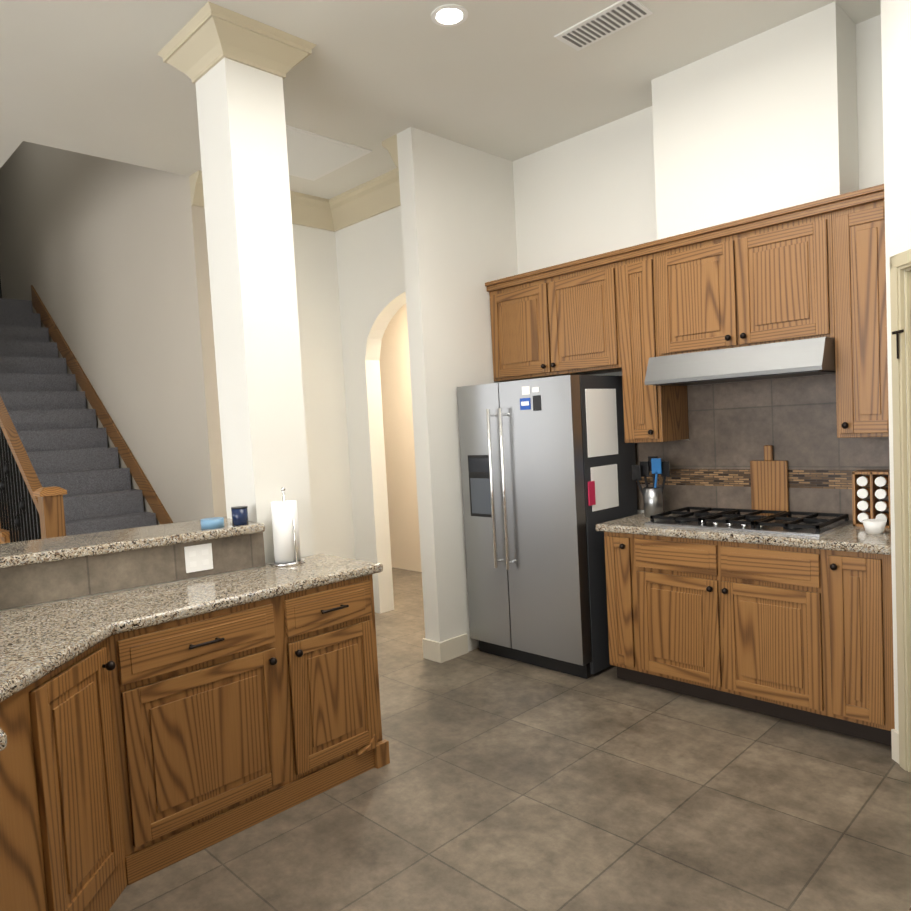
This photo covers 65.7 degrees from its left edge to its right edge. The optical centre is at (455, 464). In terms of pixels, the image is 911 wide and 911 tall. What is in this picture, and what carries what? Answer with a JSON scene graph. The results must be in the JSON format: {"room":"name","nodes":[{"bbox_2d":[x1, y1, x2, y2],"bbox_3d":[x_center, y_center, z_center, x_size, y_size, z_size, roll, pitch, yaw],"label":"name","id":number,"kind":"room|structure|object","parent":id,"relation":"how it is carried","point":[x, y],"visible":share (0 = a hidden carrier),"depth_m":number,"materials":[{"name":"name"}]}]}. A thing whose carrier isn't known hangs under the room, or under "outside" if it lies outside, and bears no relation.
{"room":"kitchen","nodes":[
{"label":"kitchen","id":0,"kind":"room"},
{"bbox_2d":[0,141,51,341],"bbox_3d":[-4.742,-1.578,6.388,0.120,6.000,6.170,-6,5,-44],"label":"wall","id":1,"kind":"structure","parent":0,"point":[21,244],"depth_m":8.03,"materials":[{"name":"paint"}]},
{"bbox_2d":[32,143,226,524],"bbox_3d":[-3.919,-1.668,7.201,0.120,6.000,6.170,-6,5,-44],"label":"wall","id":2,"kind":"structure","parent":0,"point":[106,260],"depth_m":5.82,"materials":[{"name":"paint"}]},
{"bbox_2d":[292,224,355,558],"bbox_3d":[-1.310,-0.421,5.699,1.260,3.400,0.120,-6,5,-44],"label":"wall","id":3,"kind":"structure","parent":0,"point":[315,256],"depth_m":5.83,"materials":[{"name":"paint"}]},
{"bbox_2d":[189,170,328,229],"bbox_3d":[-1.457,-1.999,5.359,1.080,0.200,0.150,-6,5,-44],"label":"crown molding","id":4,"kind":"structure","parent":3,"relation":"attached to","point":[306,210],"depth_m":5.59,"materials":[{"name":"beige paint"}]},
{"bbox_2d":[335,206,405,613],"bbox_3d":[-0.365,-0.462,5.530,0.150,3.400,1.449,-6,5,-44],"label":"wall","id":5,"kind":"structure","parent":0,"point":[371,276],"depth_m":5.83,"materials":[{"name":"paint"}]},
{"bbox_2d":[328,176,400,231],"bbox_3d":[-0.561,-2.045,5.331,0.160,0.200,1.450,-6,5,-44],"label":"crown molding","id":6,"kind":"structure","parent":5,"relation":"attached to","point":[370,198],"depth_m":5.48,"materials":[{"name":"beige paint"}]},
{"bbox_2d":[379,303,421,571],"bbox_3d":[0.255,-0.564,6.739,0.120,3.400,6.000,-6,5,-44],"label":"wall","id":7,"kind":"structure","parent":0,"point":[394,360],"depth_m":7.55,"materials":[{"name":"paint"}]},
{"bbox_2d":[0,0,880,198],"bbox_3d":[-3.007,-2.820,4.281,10.500,3.675,11.900,-6,5,-44],"label":"ceiling","id":8,"kind":"structure","parent":0,"point":[512,80],"depth_m":3.68,"materials":[{"name":"paint"}]},
{"bbox_2d":[286,125,371,180],"bbox_3d":[-1.088,-2.078,4.705,0.800,0.008,0.700,-6,5,-44],"label":"attic hatch","id":9,"kind":"object","parent":8,"relation":"attached to","point":[312,156],"visible":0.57,"depth_m":4.73,"materials":[{"name":"white paint"}]},
{"bbox_2d":[431,4,467,26],"bbox_3d":[-0.028,-2.052,3.221,0.170,0.008,0.170,-6,5,-44],"label":"recessed light","id":10,"kind":"object","parent":8,"relation":"in","point":[447,15],"visible":1,"depth_m":3.21,"materials":[{"name":"white plastic"}]},
{"bbox_2d":[554,0,652,50],"bbox_3d":[0.700,-2.097,3.364,0.200,0.010,0.420,-6,5,-44],"label":"ceiling vent","id":11,"kind":"object","parent":8,"relation":"in","point":[608,21],"visible":1,"depth_m":3.35,"materials":[{"name":"white plastic"}]},
{"bbox_2d":[397,127,519,651],"bbox_3d":[0.102,-0.451,4.873,0.950,3.400,0.140,-6,5,-44],"label":"wall","id":12,"kind":"structure","parent":0,"point":[458,201],"depth_m":4.62,"materials":[{"name":"paint"}]},
{"bbox_2d":[381,134,398,181],"bbox_3d":[-0.292,-2.023,4.683,0.370,0.200,0.150,-6,5,-44],"label":"crown molding","id":13,"kind":"structure","parent":12,"relation":"attached to","point":[390,144],"depth_m":4.55,"materials":[{"name":"beige paint"}]},
{"bbox_2d":[109,567,910,910],"bbox_3d":[-2.564,1.480,4.310,10.500,0.100,12.500,-6,5,-44],"label":"floor","id":14,"kind":"structure","parent":0,"point":[499,783],"depth_m":2.73,"materials":[{"name":"tile"}]},
{"bbox_2d":[0,285,172,543],"bbox_3d":[-4.279,-0.398,6.799,1.148,3.772,6.280,-6,5,-44],"label":"staircase","id":15,"kind":"structure","parent":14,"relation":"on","point":[62,473],"depth_m":6.17,"materials":[{"name":"carpet"}]},
{"bbox_2d":[0,533,269,616],"bbox_3d":[-1.953,0.949,2.614,2.583,1.085,0.530,-6,5,-44],"label":"backsplash","id":16,"kind":"structure","parent":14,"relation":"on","point":[39,589],"depth_m":2.93,"materials":[{"name":"grey tile"}]},
{"bbox_2d":[0,517,264,576],"bbox_3d":[-2.057,0.385,2.683,2.628,0.042,0.853,-6,5,-44],"label":"countertop","id":17,"kind":"structure","parent":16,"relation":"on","point":[46,553],"depth_m":2.96,"materials":[{"name":"beige stone"}]},
{"bbox_2d":[201,517,223,528],"bbox_3d":[-1.100,0.263,3.194,0.100,0.040,0.100,-6,5,-44],"label":"tin","id":18,"kind":"object","parent":17,"relation":"on","point":[212,523],"visible":1,"depth_m":3.15,"materials":[{"name":"blue metal"}]},
{"bbox_2d":[231,506,248,524],"bbox_3d":[-0.995,0.233,3.255,0.074,0.081,0.074,-6,5,-44],"label":"jar","id":19,"kind":"object","parent":17,"relation":"on","point":[239,515],"visible":1,"depth_m":3.23,"materials":[{"name":"blue"}]},
{"bbox_2d":[0,637,389,910],"bbox_3d":[-0.954,0.996,2.660,1.655,0.880,1.562,-6,5,-44],"label":"base cabinet","id":20,"kind":"object","parent":14,"relation":"on","point":[87,815],"depth_m":2.55,"materials":[{"name":"brown wood"}]},
{"bbox_2d":[0,554,382,752],"bbox_3d":[-1.383,0.580,2.225,2.907,0.043,1.579,-6,5,-44],"label":"countertop","id":21,"kind":"structure","parent":20,"relation":"on","point":[69,668],"depth_m":2.58,"materials":[{"name":"beige stone"}]},
{"bbox_2d":[270,487,304,566],"bbox_3d":[-0.801,0.284,3.321,0.160,0.362,0.160,-6,5,-44],"label":"paper towel","id":22,"kind":"object","parent":21,"relation":"on","point":[285,527],"visible":1,"depth_m":3.27,"materials":[{"name":"white paper"}]},
{"bbox_2d":[157,1,315,564],"bbox_3d":[-0.966,-0.316,3.507,0.550,3.400,0.550,-6,5,-44],"label":"column","id":23,"kind":"structure","parent":14,"relation":"on","point":[234,67],"depth_m":3.36,"materials":[{"name":"paint"}]},
{"bbox_2d":[457,375,637,678],"bbox_3d":[0.593,0.352,4.572,0.721,1.780,0.922,-6,5,-44],"label":"fridge","id":24,"kind":"object","parent":14,"relation":"on","point":[548,482],"visible":1,"depth_m":4.27,"materials":[{"name":"grey metal"}]},
{"bbox_2d":[601,531,638,682],"bbox_3d":[1.150,0.795,4.204,0.633,0.879,0.190,-6,5,-44],"label":"base cabinet","id":25,"kind":"object","parent":14,"relation":"on","point":[620,568],"depth_m":3.98,"materials":[{"name":"brown wood"}]},
{"bbox_2d":[631,531,846,734],"bbox_3d":[1.590,0.796,3.758,0.633,0.879,1.063,-6,5,-44],"label":"base cabinet","id":26,"kind":"object","parent":14,"relation":"on","point":[796,628],"depth_m":3.48,"materials":[{"name":"brown wood"}]},
{"bbox_2d":[595,511,890,550],"bbox_3d":[1.550,0.336,3.741,0.643,0.042,1.488,-6,5,-44],"label":"countertop","id":27,"kind":"structure","parent":26,"relation":"on","point":[855,538],"depth_m":3.39,"materials":[{"name":"beige stone"}]},
{"bbox_2d":[632,456,669,516],"bbox_3d":[1.174,0.128,4.231,0.110,0.358,0.228,-6,5,-44],"label":"utensil crock","id":28,"kind":"object","parent":27,"relation":"on","point":[652,496],"visible":0.96,"depth_m":4.19,"materials":[{"name":"silver metal"}]},
{"bbox_2d":[644,507,852,536],"bbox_3d":[1.543,0.291,3.769,0.490,0.045,0.910,-6,5,-44],"label":"cooktop","id":29,"kind":"object","parent":27,"relation":"in","point":[780,522],"visible":1,"depth_m":3.67,"materials":[{"name":"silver metal"}]},
{"bbox_2d":[750,445,788,516],"bbox_3d":[1.746,0.092,3.926,0.020,0.402,0.200,-6,5,-44],"label":"cutting board","id":30,"kind":"object","parent":27,"relation":"on","point":[769,483],"visible":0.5,"depth_m":3.92,"materials":[{"name":"brown wood"}]},
{"bbox_2d":[852,470,890,527],"bbox_3d":[2.071,0.165,3.482,0.124,0.272,0.170,-6,5,-44],"label":"spice rack","id":31,"kind":"object","parent":27,"relation":"on","point":[875,492],"visible":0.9,"depth_m":3.46,"materials":[{"name":"brown wood"}]},
{"bbox_2d":[862,519,886,533],"bbox_3d":[1.954,0.288,3.289,0.100,0.060,0.100,-6,5,-44],"label":"bowl","id":32,"kind":"object","parent":27,"relation":"on","point":[874,526],"visible":1,"depth_m":3.26,"materials":[{"name":"white ceramic"}]},
{"bbox_2d":[843,547,894,745],"bbox_3d":[2.005,0.797,3.339,0.633,0.879,0.273,-6,5,-44],"label":"base cabinet","id":33,"kind":"object","parent":14,"relation":"on","point":[867,575],"depth_m":3.09,"materials":[{"name":"brown wood"}]},
{"bbox_2d":[512,18,875,513],"bbox_3d":[1.941,-0.490,3.801,0.120,3.400,4.250,-6,5,-44],"label":"wall","id":34,"kind":"structure","parent":0,"point":[590,193],"depth_m":4.58,"materials":[{"name":"paint"}]},
{"bbox_2d":[485,252,620,381],"bbox_3d":[0.719,-0.921,4.658,0.340,0.655,1.028,-6,5,-44],"label":"upper cabinet","id":35,"kind":"object","parent":34,"relation":"attached to","point":[552,322],"depth_m":4.49,"materials":[{"name":"brown wood"}]},
{"bbox_2d":[617,244,688,442],"bbox_3d":[1.181,-0.695,4.216,0.340,1.105,0.250,-6,5,-44],"label":"upper cabinet","id":36,"kind":"object","parent":34,"relation":"attached to","point":[652,413],"depth_m":4.10,"materials":[{"name":"brown wood"}]},
{"bbox_2d":[653,200,836,355],"bbox_3d":[1.579,-0.933,3.787,0.340,0.625,0.920,-6,5,-44],"label":"upper cabinet","id":37,"kind":"object","parent":34,"relation":"attached to","point":[814,269],"depth_m":3.62,"materials":[{"name":"brown wood"}]},
{"bbox_2d":[644,337,835,385],"bbox_3d":[1.543,-0.534,3.752,0.500,0.158,0.916,-6,5,-44],"label":"range hood","id":38,"kind":"object","parent":37,"relation":"attached to","point":[805,357],"visible":0.84,"depth_m":3.55,"materials":[{"name":"silver metal"}]},
{"bbox_2d":[635,374,889,521],"bbox_3d":[1.695,-0.093,3.996,0.014,0.767,1.648,-6,5,-44],"label":"tile backsplash","id":39,"kind":"structure","parent":34,"relation":"attached to","point":[735,428],"depth_m":3.95,"materials":[{"name":"tile"}]},
{"bbox_2d":[833,188,888,437],"bbox_3d":[2.020,-0.693,3.367,0.340,1.105,0.298,-6,5,-44],"label":"upper cabinet","id":40,"kind":"object","parent":34,"relation":"attached to","point":[859,255],"depth_m":3.27,"materials":[{"name":"brown wood"}]},
{"bbox_2d":[651,1,858,239],"bbox_3d":[1.562,-1.722,3.746,0.299,0.895,0.950,-6,5,-44],"label":"hood chimney","id":41,"kind":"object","parent":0,"point":[762,123],"depth_m":3.56,"materials":[{"name":"paint"}]},
{"bbox_2d":[872,14,883,185],"bbox_3d":[2.065,-0.458,3.115,0.630,3.400,0.120,-6,5,-44],"label":"wall","id":42,"kind":"structure","parent":0,"point":[879,100],"depth_m":3.44,"materials":[{"name":"paint"}]},
{"bbox_2d":[881,0,910,731],"bbox_3d":[1.857,-0.414,2.534,0.120,3.400,0.806,-3,3,0],"label":"wall","id":43,"kind":"structure","parent":0,"point":[896,48],"depth_m":2.82,"materials":[{"name":"paint"}]},
{"bbox_2d":[422,633,898,763],"bbox_3d":[0.947,1.217,3.565,0.585,0.130,3.225,-6,5,-44],"label":"baseboard","id":44,"kind":"structure","parent":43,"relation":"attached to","point":[447,650],"depth_m":4.62,"materials":[{"name":"beige paint"}]},
{"bbox_2d":[890,249,910,771],"bbox_3d":[1.875,0.227,2.591,0.152,2.115,0.655,-3,3,0],"label":"door frame","id":45,"kind":"structure","parent":43,"relation":"attached to","point":[900,321],"depth_m":2.86,"materials":[{"name":"beige paint"}]}
]}

